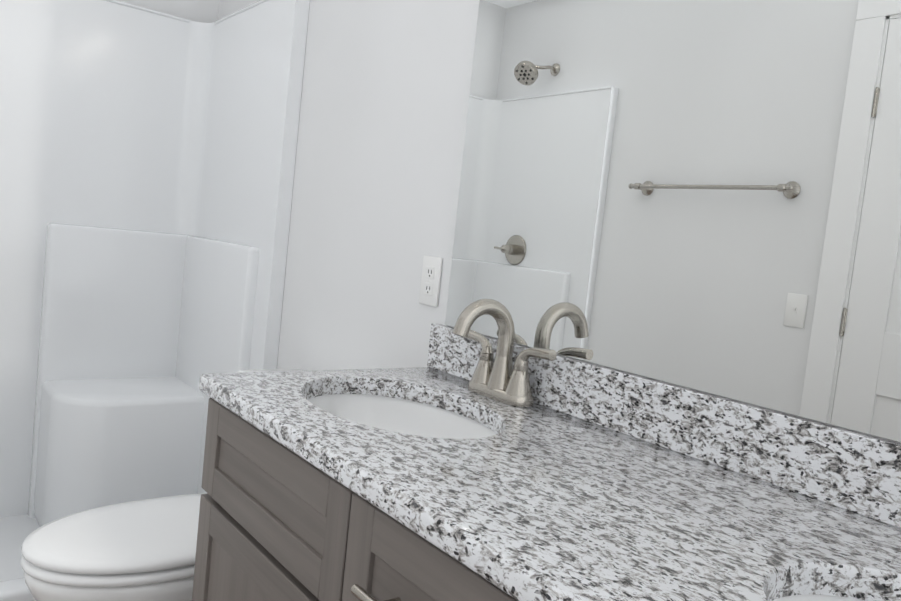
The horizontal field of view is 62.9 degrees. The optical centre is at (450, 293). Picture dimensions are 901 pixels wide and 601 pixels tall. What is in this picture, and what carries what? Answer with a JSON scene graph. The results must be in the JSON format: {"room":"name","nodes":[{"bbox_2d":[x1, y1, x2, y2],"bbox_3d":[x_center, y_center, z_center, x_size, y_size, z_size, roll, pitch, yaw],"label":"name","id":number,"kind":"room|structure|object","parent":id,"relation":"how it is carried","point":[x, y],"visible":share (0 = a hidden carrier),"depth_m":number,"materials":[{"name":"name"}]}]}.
{"room":"bathroom","nodes":[
{"label":"bathroom","id":0,"kind":"room"},
{"bbox_2d":[118,0,218,22],"bbox_3d":[-1.640,-0.366,2.579,1.506,2.440,0.120,3,5,-38],"label":"wall","id":1,"kind":"structure","parent":0,"point":[203,11],"depth_m":2.87,"materials":[{"name":"paint"}]},
{"bbox_2d":[218,0,900,442],"bbox_3d":[0.468,-0.040,1.189,0.120,2.440,4.945,3,5,-38],"label":"wall","id":2,"kind":"structure","parent":0,"point":[386,84],"depth_m":1.96,"materials":[{"name":"paint"}]},
{"bbox_2d":[419,255,442,306],"bbox_3d":[-0.048,-0.029,1.740,0.008,0.116,0.072,3,5,-38],"label":"electrical outlet plate","id":3,"kind":"object","parent":2,"relation":"attached to","point":[430,280],"visible":1,"depth_m":1.73,"materials":[{"name":"white plastic"}]},
{"bbox_2d":[427,323,900,526],"bbox_3d":[0.430,0.215,1.104,0.020,0.102,1.556,3,5,-38],"label":"backsplash","id":4,"kind":"structure","parent":2,"relation":"attached to","point":[858,472],"depth_m":1.10,"materials":[{"name":"stone"}]},
{"bbox_2d":[445,0,900,441],"bbox_3d":[0.501,-0.334,1.060,0.006,1.004,1.505,3,5,-38],"label":"mirror","id":5,"kind":"object","parent":2,"relation":"attached to","point":[703,195],"visible":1,"depth_m":1.18,"materials":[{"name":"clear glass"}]},
{"bbox_3d":[-0.313,1.166,0.789,1.806,0.060,4.975,3,5,-38],"label":"floor","id":6,"kind":"structure","parent":0,"visible":0},
{"bbox_2d":[0,0,309,600],"bbox_3d":[-1.374,-0.066,2.220,1.503,1.952,0.836,3,5,-38],"label":"shower","id":7,"kind":"object","parent":6,"relation":"on","point":[147,161],"visible":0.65,"depth_m":2.64,"materials":[{"name":"white plastic"}]},
{"bbox_2d":[21,368,304,600],"bbox_3d":[-0.652,0.627,1.849,0.750,0.785,0.450,3,5,-38],"label":"toilet","id":8,"kind":"object","parent":6,"relation":"on","point":[142,550],"visible":0.31,"depth_m":1.64,"materials":[{"name":"white ceramic"}]},
{"bbox_2d":[192,383,531,600],"bbox_3d":[0.161,0.728,0.963,0.576,0.883,1.518,3,5,-38],"label":"bathroom vanity","id":9,"kind":"object","parent":6,"relation":"on","point":[274,524],"depth_m":1.07,"materials":[{"name":"brown wood"}]},
{"bbox_2d":[199,367,900,600],"bbox_3d":[0.215,0.273,0.945,0.550,0.035,1.556,3,5,-38],"label":"countertop","id":10,"kind":"structure","parent":9,"relation":"on","point":[558,506],"depth_m":0.90,"materials":[{"name":"stone"}]},
{"bbox_2d":[296,383,511,442],"bbox_3d":[-0.102,0.302,1.316,0.339,0.167,0.477,3,5,-38],"label":"sink","id":11,"kind":"object","parent":10,"relation":"in","point":[402,414],"depth_m":1.49,"materials":[{"name":"white ceramic"}]},
{"bbox_2d":[444,299,559,406],"bbox_3d":[0.067,0.107,1.417,0.163,0.193,0.259,3,5,-38],"label":"faucet","id":12,"kind":"object","parent":10,"relation":"on","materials":[{"name":"silver metal"}]},
{"bbox_2d":[756,563,900,600],"bbox_3d":[0.461,0.415,0.590,0.339,0.167,0.477,3,5,-38],"label":"sink","id":13,"kind":"object","parent":10,"relation":"in","point":[849,582],"depth_m":0.78,"materials":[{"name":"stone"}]}
]}

